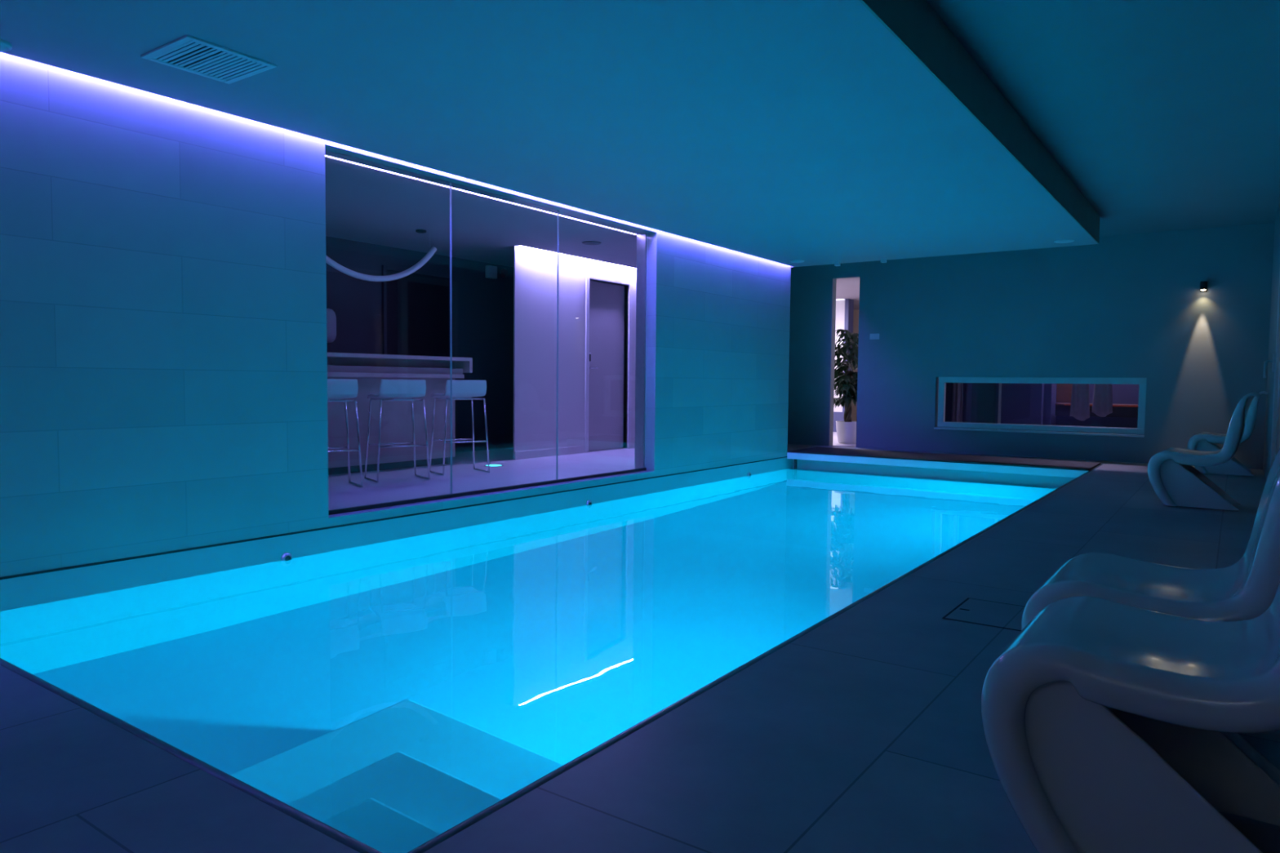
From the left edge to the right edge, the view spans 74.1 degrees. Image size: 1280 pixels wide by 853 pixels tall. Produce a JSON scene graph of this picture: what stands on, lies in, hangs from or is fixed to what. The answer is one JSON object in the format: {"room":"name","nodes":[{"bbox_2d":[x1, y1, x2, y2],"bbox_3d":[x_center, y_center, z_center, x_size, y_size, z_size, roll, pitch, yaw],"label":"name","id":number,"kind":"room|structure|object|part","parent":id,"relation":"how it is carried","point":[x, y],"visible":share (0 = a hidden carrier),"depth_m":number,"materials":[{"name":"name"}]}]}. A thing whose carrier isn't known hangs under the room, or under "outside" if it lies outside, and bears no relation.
{"room":"indoor swimming pool","nodes":[
{"label":"indoor swimming pool","id":0,"kind":"room"},
{"bbox_2d":[0,52,791,577],"bbox_3d":[-1.786,-0.764,5.623,0.220,2.746,12.380,3,4,35],"label":"wall","id":1,"kind":"structure","parent":0,"point":[163,351],"depth_m":4.56,"materials":[{"name":"grey tile"}]},
{"bbox_2d":[328,182,648,515],"bbox_3d":[-1.025,-0.651,6.805,0.134,2.298,3.620,3,4,35],"label":"window","id":2,"kind":"structure","parent":1,"relation":"in","point":[642,239],"depth_m":8.21,"materials":[{"name":"metal"}]},
{"bbox_3d":[-1.704,-0.614,5.749,0.010,2.272,1.106,3,4,35],"label":"pane","id":3,"kind":"part","parent":2,"relation":"part of","materials":[{"name":"clear glass"}]},
{"bbox_3d":[-0.992,0.485,6.835,0.028,0.026,3.620,3,4,35],"label":"rail","id":4,"kind":"part","parent":2,"relation":"part of","materials":[{"name":"metal"}]},
{"bbox_3d":[-1.041,-0.658,6.690,0.010,2.272,1.182,3,4,35],"label":"pane","id":5,"kind":"part","parent":2,"relation":"part of","materials":[{"name":"clear glass"}]},
{"bbox_3d":[-0.318,-0.706,7.714,0.010,2.272,1.312,3,4,35],"label":"pane","id":6,"kind":"part","parent":2,"relation":"part of","materials":[{"name":"clear glass"}]},
{"bbox_3d":[-1.036,-0.651,6.813,0.106,2.298,3.620,3,4,35],"label":"frame","id":7,"kind":"part","parent":2,"relation":"part of","materials":[{"name":"metal"}]},
{"bbox_2d":[791,0,1100,266],"bbox_3d":[-0.382,-1.880,4.587,3.622,0.380,12.392,3,4,35],"label":"ceiling beam","id":8,"kind":"structure","parent":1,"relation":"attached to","point":[914,24],"depth_m":4.54,"materials":[{"name":"paint"}]},
{"bbox_2d":[0,457,792,611],"bbox_3d":[-0.638,1.284,7.201,0.001,1.600,8.975,3,4,35],"label":"pool edge","id":9,"kind":"structure","parent":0,"point":[16,593],"depth_m":5.19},
{"bbox_2d":[280,552,292,560],"bbox_3d":[-2.107,0.792,5.064,0.018,0.072,0.072,3,4,35],"label":"inlet","id":10,"kind":"object","parent":9,"relation":"attached to","point":[286,556],"visible":0.78,"depth_m":5.05,"materials":[{"name":"metal"}]},
{"bbox_2d":[0,456,786,580],"bbox_3d":[-0.686,0.550,7.097,0.024,0.012,8.805,3,4,35],"label":"trim","id":11,"kind":"structure","parent":9,"relation":"attached to","point":[498,501],"depth_m":5.17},
{"bbox_2d":[586,500,591,505],"bbox_3d":[-0.442,0.683,7.423,0.018,0.072,0.072,3,4,35],"label":"inlet","id":12,"kind":"object","parent":9,"relation":"attached to","point":[588,503],"visible":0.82,"depth_m":7.41,"materials":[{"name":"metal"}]},
{"bbox_2d":[325,235,513,452],"bbox_3d":[-4.508,-0.696,6.916,0.150,2.310,11.350,3,4,35],"label":"wall","id":13,"kind":"structure","parent":0,"point":[483,306],"depth_m":10.18,"materials":[{"name":"grey paint"}]},
{"bbox_2d":[326,308,336,342],"bbox_3d":[-3.164,-1.024,8.604,0.088,0.350,0.176,3,4,35],"label":"wall fixture","id":14,"kind":"object","parent":13,"relation":"attached to","point":[331,315],"visible":0.62,"depth_m":8.59,"materials":[{"name":"plastic"}]},
{"bbox_2d":[381,264,453,356],"bbox_3d":[-2.500,-0.715,9.607,0.035,2.100,1.000,3,4,35],"label":"door","id":15,"kind":"structure","parent":13,"relation":"in","point":[415,306],"depth_m":9.56,"materials":[{"name":"black glass"}]},
{"bbox_2d":[485,265,497,279],"bbox_3d":[-1.834,-1.905,10.453,0.060,0.150,0.150,3,4,35],"label":"wall box","id":16,"kind":"object","parent":13,"relation":"attached to","point":[491,271],"visible":1,"depth_m":10.42,"materials":[{"name":"plastic"}]},
{"bbox_2d":[324,153,636,268],"bbox_3d":[-3.087,-1.864,6.440,2.930,0.100,12.300,3,4,35],"label":"ceiling","id":17,"kind":"structure","parent":0,"point":[350,187],"depth_m":7.82,"materials":[{"name":"white paint"}]},
{"bbox_2d":[325,229,436,281],"bbox_3d":[-2.459,-1.602,7.724,0.100,0.548,1.553,3,4,35],"label":"pendant lamp","id":18,"kind":"object","parent":17,"relation":"hanging from","point":[331,262],"visible":0.79,"depth_m":7.86,"materials":[{"name":"metal"}]},
{"bbox_2d":[324,155,635,234],"bbox_3d":[-1.078,-1.807,6.783,0.018,0.012,3.590,3,4,35],"label":"led strip","id":19,"kind":"object","parent":17,"relation":"attached to","point":[325,155],"visible":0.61,"depth_m":6.41,"materials":[{"name":"glowing white light"}]},
{"bbox_2d":[582,240,600,244],"bbox_3d":[-0.504,-1.906,8.829,0.200,0.020,0.200,3,4,35],"label":"ceiling speaker","id":20,"kind":"object","parent":17,"relation":"attached to","point":[587,242],"visible":1,"depth_m":8.78},
{"bbox_2d":[0,467,1058,852],"bbox_3d":[0.753,0.765,6.195,3.390,0.001,8.975,3,4,35],"label":"pool water","id":21,"kind":"object","parent":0,"point":[391,694],"visible":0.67,"depth_m":3.63,"materials":[{"name":"blue liquid"}]},
{"bbox_2d":[0,0,1097,266],"bbox_3d":[-0.282,-1.875,4.509,3.345,0.380,12.380,3,4,35],"label":"ceiling","id":22,"kind":"structure","parent":0,"point":[782,131],"depth_m":4.38,"materials":[{"name":"white paint"}]},
{"bbox_2d":[0,39,12,51],"bbox_3d":[-2.790,-1.646,3.668,0.116,0.035,0.116,3,4,35],"label":"smoke detector","id":23,"kind":"object","parent":22,"relation":"attached to","point":[5,46],"visible":1,"depth_m":3.67,"materials":[{"name":"plastic"}]},
{"bbox_2d":[140,35,276,84],"bbox_3d":[-1.956,-1.661,3.852,0.410,0.010,0.410,3,4,35],"label":"ceiling vent","id":24,"kind":"object","parent":22,"relation":"in","point":[188,53],"visible":1,"depth_m":3.83,"materials":[{"name":"metal"}]},
{"bbox_2d":[789,259,804,262],"bbox_3d":[1.851,-1.940,9.983,0.170,0.030,0.170,3,4,35],"label":"smoke detector","id":25,"kind":"object","parent":22,"relation":"attached to","point":[792,260],"visible":1,"depth_m":9.94,"materials":[{"name":"plastic"}]},
{"bbox_2d":[834,262,840,266],"bbox_3d":[2.350,-1.933,10.084,0.056,0.045,0.056,3,4,35],"label":"ceiling sensor","id":26,"kind":"object","parent":22,"relation":"attached to","point":[836,264],"visible":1,"depth_m":10.06,"materials":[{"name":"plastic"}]},
{"bbox_2d":[880,257,886,262],"bbox_3d":[2.807,-1.911,9.762,0.056,0.045,0.056,3,4,35],"label":"ceiling sensor","id":27,"kind":"object","parent":22,"relation":"attached to","point":[884,260],"visible":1,"depth_m":9.74,"materials":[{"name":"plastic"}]},
{"bbox_2d":[1053,239,1074,243],"bbox_3d":[4.227,-1.840,8.445,0.180,0.020,0.180,3,4,35],"label":"ceiling speaker","id":28,"kind":"object","parent":22,"relation":"attached to","point":[1063,241],"visible":1,"depth_m":8.40,"materials":[{"name":"plastic"}]},
{"bbox_2d":[513,245,636,459],"bbox_3d":[-0.578,-0.897,10.453,0.150,2.410,2.930,3,4,35],"label":"wall","id":29,"kind":"structure","parent":0,"point":[535,270],"depth_m":9.70,"materials":[{"name":"white paint"}]},
{"bbox_2d":[515,440,635,459],"bbox_3d":[-0.566,0.268,10.407,0.012,0.090,2.780,3,4,35],"label":"baseboard","id":30,"kind":"structure","parent":29,"relation":"attached to","point":[579,449],"depth_m":9.74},
{"bbox_2d":[584,273,631,453],"bbox_3d":[-0.447,-0.777,10.630,0.170,2.155,0.930,3,4,35],"label":"door","id":31,"kind":"structure","parent":29,"relation":"in","point":[605,321],"depth_m":10.67,"materials":[{"name":"grey wood"}]},
{"bbox_2d":[0,444,1279,852],"bbox_3d":[-0.625,0.588,5.686,8.010,0.050,13.720,3,4,35],"label":"floor","id":32,"kind":"structure","parent":0,"point":[864,732],"depth_m":2.00,"materials":[{"name":"tile"}]},
{"bbox_2d":[327,378,363,487],"bbox_3d":[-2.501,0.053,6.774,0.466,0.867,0.377,-2,4,-35],"label":"bar stool","id":33,"kind":"object","parent":32,"relation":"on","point":[338,389],"visible":0.55,"depth_m":6.71,"materials":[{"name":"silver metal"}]},
{"bbox_3d":[-2.499,-0.207,6.761,0.370,0.016,0.286,-2,4,-35],"label":"seat rail","id":34,"kind":"part","parent":33,"relation":"part of","materials":[{"name":"silver metal"}]},
{"bbox_3d":[-2.497,-0.293,6.756,0.399,0.175,0.377,-2,4,-35],"label":"seat","id":35,"kind":"part","parent":33,"relation":"part of","materials":[{"name":"plastic"}]},
{"bbox_3d":[-2.422,0.121,7.023,0.016,0.684,0.072,1,3,10],"label":"leg","id":36,"kind":"part","parent":33,"relation":"part of","materials":[{"name":"silver metal"}]},
{"bbox_3d":[-2.245,0.136,6.769,0.060,0.684,0.015,0,3,-8],"label":"leg","id":37,"kind":"part","parent":33,"relation":"part of","materials":[{"name":"silver metal"}]},
{"bbox_2d":[364,379,430,483],"bbox_3d":[-2.103,0.027,7.338,0.466,0.867,0.377,-2,4,-35],"label":"bar stool","id":38,"kind":"object","parent":32,"relation":"on","point":[389,389],"visible":1,"depth_m":7.23,"materials":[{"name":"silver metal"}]},
{"bbox_3d":[-2.361,0.104,7.353,0.072,0.684,0.016,1,3,10],"label":"leg","id":39,"kind":"part","parent":38,"relation":"part of","materials":[{"name":"silver metal"}]},
{"bbox_3d":[-2.184,0.119,7.099,0.015,0.684,0.060,2,3,29],"label":"leg","id":40,"kind":"part","parent":38,"relation":"part of","materials":[{"name":"silver metal"}]},
{"bbox_3d":[-2.100,-0.319,7.319,0.399,0.175,0.377,-2,4,-35],"label":"seat","id":41,"kind":"part","parent":38,"relation":"part of","materials":[{"name":"plastic"}]},
{"bbox_3d":[-2.101,-0.233,7.325,0.370,0.016,0.286,-2,4,-35],"label":"seat rail","id":42,"kind":"part","parent":38,"relation":"part of","materials":[{"name":"silver metal"}]},
{"bbox_3d":[-2.024,0.095,7.587,0.016,0.684,0.072,1,3,10],"label":"leg","id":43,"kind":"part","parent":38,"relation":"part of","materials":[{"name":"silver metal"}]},
{"bbox_3d":[-1.847,0.110,7.333,0.060,0.684,0.015,0,3,-8],"label":"leg","id":44,"kind":"part","parent":38,"relation":"part of","materials":[{"name":"silver metal"}]},
{"bbox_2d":[327,352,472,475],"bbox_3d":[-3.107,-0.097,7.311,0.570,1.097,3.965,3,4,35],"label":"bar counter","id":45,"kind":"object","parent":32,"relation":"on","point":[369,370],"depth_m":8.09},
{"bbox_2d":[429,380,489,475],"bbox_3d":[-1.688,0.000,7.926,0.466,0.867,0.377,-2,4,-35],"label":"bar stool","id":46,"kind":"object","parent":32,"relation":"on","point":[461,389],"visible":0.98,"depth_m":7.82,"materials":[{"name":"silver metal"}]},
{"bbox_3d":[-1.946,0.076,7.941,0.072,0.684,0.016,1,3,10],"label":"leg","id":47,"kind":"part","parent":46,"relation":"part of","materials":[{"name":"silver metal"}]},
{"bbox_3d":[-1.769,0.092,7.687,0.015,0.684,0.060,2,3,29],"label":"leg","id":48,"kind":"part","parent":46,"relation":"part of","materials":[{"name":"silver metal"}]},
{"bbox_3d":[-1.685,-0.346,7.907,0.399,0.175,0.377,-2,4,-35],"label":"seat","id":49,"kind":"part","parent":46,"relation":"part of","materials":[{"name":"white plastic"}]},
{"bbox_3d":[-1.686,-0.261,7.912,0.370,0.016,0.286,-2,4,-35],"label":"seat rail","id":50,"kind":"part","parent":46,"relation":"part of","materials":[{"name":"silver metal"}]},
{"bbox_3d":[-1.610,0.067,8.175,0.016,0.684,0.072,1,3,10],"label":"leg","id":51,"kind":"part","parent":46,"relation":"part of","materials":[{"name":"silver metal"}]},
{"bbox_3d":[-1.433,0.083,7.920,0.060,0.684,0.015,0,3,-8],"label":"leg","id":52,"kind":"part","parent":46,"relation":"part of","materials":[{"name":"silver metal"}]},
{"bbox_2d":[484,464,502,466],"bbox_3d":[-1.482,0.398,8.585,0.190,0.006,0.190,3,4,35],"label":"floor light","id":53,"kind":"object","parent":32,"relation":"on","point":[491,465],"visible":0.91,"depth_m":8.58,"materials":[{"name":"silver metal"}]},
{"bbox_2d":[0,463,1102,852],"bbox_3d":[0.969,0.562,6.462,3.420,0.050,9.735,3,4,35],"label":"trim","id":54,"kind":"structure","parent":32,"relation":"attached to","point":[319,826],"depth_m":1.99,"materials":[{"name":"tile"}]},
{"bbox_2d":[942,598,1025,631],"bbox_3d":[1.382,0.713,3.198,0.370,0.003,0.370,3,4,35],"label":"floor hatch","id":55,"kind":"object","parent":32,"relation":"on","point":[982,612],"visible":0.66,"depth_m":3.21,"materials":[{"name":"tile"}]},
{"bbox_2d":[981,582,1279,852],"bbox_3d":[1.032,0.376,1.586,0.643,0.828,0.499,3,4,35],"label":"chair","id":56,"kind":"object","parent":32,"relation":"on","point":[1104,721],"visible":1,"depth_m":1.52,"materials":[{"name":"white plastic"}]},
{"bbox_2d":[1021,448,1279,786],"bbox_3d":[1.331,0.353,2.084,0.643,0.828,0.499,3,4,35],"label":"chair","id":57,"kind":"object","parent":32,"relation":"on","point":[1243,590],"visible":0.47,"depth_m":2.00,"materials":[{"name":"white plastic"}]},
{"bbox_2d":[1147,392,1260,511],"bbox_3d":[4.108,0.162,6.183,0.643,0.828,0.499,3,4,37],"label":"chair","id":58,"kind":"object","parent":32,"relation":"on","point":[1172,477],"visible":1,"depth_m":6.08,"materials":[{"name":"white plastic"}]},
{"bbox_2d":[1186,391,1268,475],"bbox_3d":[5.897,0.055,8.518,0.643,0.828,0.499,3,4,35],"label":"chair","id":59,"kind":"object","parent":32,"relation":"on","point":[1202,441],"visible":0.77,"depth_m":8.38,"materials":[{"name":"white plastic"}]},
{"bbox_2d":[833,299,844,412],"bbox_3d":[3.758,-1.062,14.814,3.250,2.360,6.100,3,4,35],"label":"wall","id":60,"kind":"structure","parent":0,"point":[840,304],"depth_m":15.06,"materials":[{"name":"white paint"}]},
{"bbox_2d":[833,298,853,431],"bbox_3d":[3.171,-1.101,15.447,1.360,2.360,0.240,3,4,35],"label":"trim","id":61,"kind":"structure","parent":60,"relation":"attached to","point":[849,303],"depth_m":15.01,"materials":[{"name":"white paint"}]},
{"bbox_2d":[831,431,856,447],"bbox_3d":[3.744,0.146,14.788,3.150,0.050,5.950,3,4,35],"label":"floor","id":62,"kind":"structure","parent":0,"point":[835,443],"depth_m":12.24,"materials":[{"name":"tile"}]},
{"bbox_2d":[833,328,858,443],"bbox_3d":[3.038,-0.584,12.379,0.714,1.649,0.718,0,3,-5],"label":"potted plant","id":63,"kind":"object","parent":62,"relation":"on","point":[846,382],"visible":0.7,"depth_m":12.23,"materials":[{"name":"green plant"}]},
{"bbox_3d":[3.033,0.084,12.390,0.340,0.315,0.340,3,4,35],"label":"pot","id":64,"kind":"part","parent":63,"relation":"part of","materials":[{"name":"white ceramic"}]},
{"bbox_3d":[3.027,-0.848,12.341,0.406,1.105,0.374,1,3,15],"label":"stem","id":65,"kind":"part","parent":63,"relation":"part of","materials":[{"name":"green plant"}]},
{"bbox_2d":[835,278,859,310],"bbox_3d":[3.768,-2.285,14.659,3.150,0.100,5.950,3,4,35],"label":"ceiling","id":66,"kind":"structure","parent":0,"point":[849,288],"depth_m":13.55,"materials":[{"name":"white paint"}]},
{"bbox_2d":[851,309,858,421],"bbox_3d":[5.311,-1.143,16.623,2.500,2.360,0.150,3,4,35],"label":"wall","id":67,"kind":"structure","parent":0,"point":[855,316],"depth_m":17.18,"materials":[{"name":"white paint"}]},
{"bbox_2d":[792,458,1075,487],"bbox_3d":[3.285,1.037,9.812,3.390,1.250,0.170,3,4,35],"label":"wall","id":68,"kind":"structure","parent":0,"point":[989,477],"depth_m":9.79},
{"bbox_2d":[786,446,1100,477],"bbox_3d":[3.499,0.467,10.095,3.410,0.222,0.940,3,4,35],"label":"pool edge","id":69,"kind":"object","parent":68,"relation":"on","point":[1067,468],"visible":0.94,"depth_m":9.73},
{"bbox_2d":[787,222,1275,469],"bbox_3d":[4.093,-0.959,10.767,6.660,2.590,0.130,3,4,35],"label":"wall","id":70,"kind":"structure","parent":0,"point":[1134,305],"depth_m":10.08,"materials":[{"name":"grey paint"}]},
{"bbox_2d":[869,333,879,339],"bbox_3d":[3.138,-1.204,11.341,0.130,0.076,0.014,3,4,35],"label":"wall switch","id":71,"kind":"object","parent":70,"relation":"attached to","point":[873,336],"visible":1,"depth_m":11.34,"materials":[{"name":"plastic"}]},
{"bbox_2d":[933,377,1146,437],"bbox_3d":[4.786,-0.261,10.289,2.335,0.674,0.155,3,4,35],"label":"window","id":72,"kind":"structure","parent":70,"relation":"in","point":[1104,431],"depth_m":10.22,"materials":[{"name":"white metal"}]},
{"bbox_3d":[4.763,0.065,10.277,2.335,0.024,0.085,3,4,35],"label":"sill","id":73,"kind":"part","parent":72,"relation":"part of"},
{"bbox_2d":[1200,280,1207,292],"bbox_3d":[6.104,-1.516,9.179,0.064,0.110,0.102,3,4,35],"label":"wall sconce","id":74,"kind":"object","parent":70,"relation":"attached to","point":[1203,285],"visible":1,"depth_m":9.14,"materials":[{"name":"black metal"}]},
{"bbox_2d":[942,382,1143,435],"bbox_3d":[6.460,-1.006,12.083,4.310,2.590,0.750,3,4,35],"label":"wall","id":75,"kind":"structure","parent":0,"point":[1021,403],"depth_m":12.30,"materials":[{"name":"black"}]},
{"bbox_2d":[970,382,996,429],"bbox_3d":[5.112,-0.799,12.572,0.340,2.100,0.020,3,4,35],"label":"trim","id":76,"kind":"structure","parent":75,"relation":"attached to","point":[983,394],"depth_m":12.58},
{"bbox_2d":[997,382,1001,423],"bbox_3d":[5.291,-0.790,12.428,0.030,2.100,0.050,3,4,35],"label":"trim","id":77,"kind":"structure","parent":75,"relation":"attached to","point":[1000,384],"depth_m":12.43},
{"bbox_2d":[1056,383,1072,402],"bbox_3d":[6.335,-1.140,12.410,0.380,1.580,0.050,3,4,35],"label":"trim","id":78,"kind":"structure","parent":75,"relation":"attached to","point":[1064,391],"depth_m":12.47,"materials":[{"name":"brown wood"}]},
{"bbox_2d":[1055,403,1137,417],"bbox_3d":[6.753,-0.222,11.884,1.620,0.172,0.496,3,4,35],"label":"wall shelf","id":79,"kind":"object","parent":75,"relation":"attached to","point":[1131,411],"visible":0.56,"depth_m":11.73,"materials":[{"name":"brown wood"}]},
{"bbox_2d":[926,0,1279,236],"bbox_3d":[0.034,-2.043,5.099,6.460,0.100,13.720,3,4,35],"label":"ceiling","id":80,"kind":"structure","parent":0,"point":[1164,115],"depth_m":5.00,"materials":[{"name":"paint"}]},
{"bbox_2d":[1262,201,1279,479],"bbox_3d":[2.780,-0.600,3.307,0.200,2.740,13.850,3,4,35],"label":"wall","id":81,"kind":"structure","parent":0,"point":[1276,260],"depth_m":7.97,"materials":[{"name":"grey paint"}]},
{"bbox_2d":[1262,271,1279,468],"bbox_3d":[2.438,-0.442,3.005,0.159,2.350,10.150,3,4,35],"label":"door","id":82,"kind":"structure","parent":81,"relation":"in","point":[1275,439],"depth_m":7.06,"materials":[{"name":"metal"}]},
{"bbox_3d":[5.279,-0.512,7.108,0.097,0.210,0.049,1,3,9],"label":"handle","id":83,"kind":"part","parent":82,"relation":"part of","materials":[{"name":"metal"}]},
{"bbox_3d":[2.471,-0.440,2.982,0.080,2.350,10.150,3,4,35],"label":"frame","id":84,"kind":"part","parent":82,"relation":"part of","materials":[{"name":"metal"}]},
{"bbox_3d":[5.957,0.344,11.459,4.310,0.050,3.050,3,4,35],"label":"floor","id":85,"kind":"structure","parent":0,"visible":0},
{"bbox_2d":[951,382,963,422],"bbox_3d":[4.698,-0.747,12.544,0.090,2.010,0.176,-2,4,-44],"label":"curtain","id":86,"kind":"object","parent":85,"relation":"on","point":[957,388],"visible":0.21,"depth_m":12.54,"materials":[{"name":"fabric"}]},
{"bbox_3d":[6.413,-1.059,11.849,0.800,0.024,0.882,3,4,35],"label":"rail","id":87,"kind":"object","parent":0,"visible":0},
{"bbox_2d":[1069,383,1089,421],"bbox_3d":[6.028,-0.559,11.595,0.250,0.960,0.086,3,4,35],"label":"bathrobe","id":88,"kind":"object","parent":87,"relation":"hanging from","point":[1080,398],"visible":0.45,"depth_m":11.59,"materials":[{"name":"fabric"}]},
{"bbox_2d":[1091,383,1112,417],"bbox_3d":[6.249,-0.578,11.438,0.250,0.900,0.082,3,4,35],"label":"bathrobe","id":89,"kind":"object","parent":87,"relation":"hanging from","point":[1102,404],"visible":0.5,"depth_m":11.44,"materials":[{"name":"fabric"}]},
{"bbox_3d":[-0.479,-2.094,10.297,0.100,0.040,2.980,3,4,35],"label":"ceiling","id":90,"kind":"structure","parent":0,"visible":0},
{"bbox_2d":[521,245,634,268],"bbox_3d":[-0.497,-2.037,10.239,0.058,0.072,2.700,3,4,35],"label":"led strip","id":91,"kind":"object","parent":90,"relation":"attached to","point":[522,246],"visible":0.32,"depth_m":9.88,"materials":[{"name":"plastic"}]}
]}

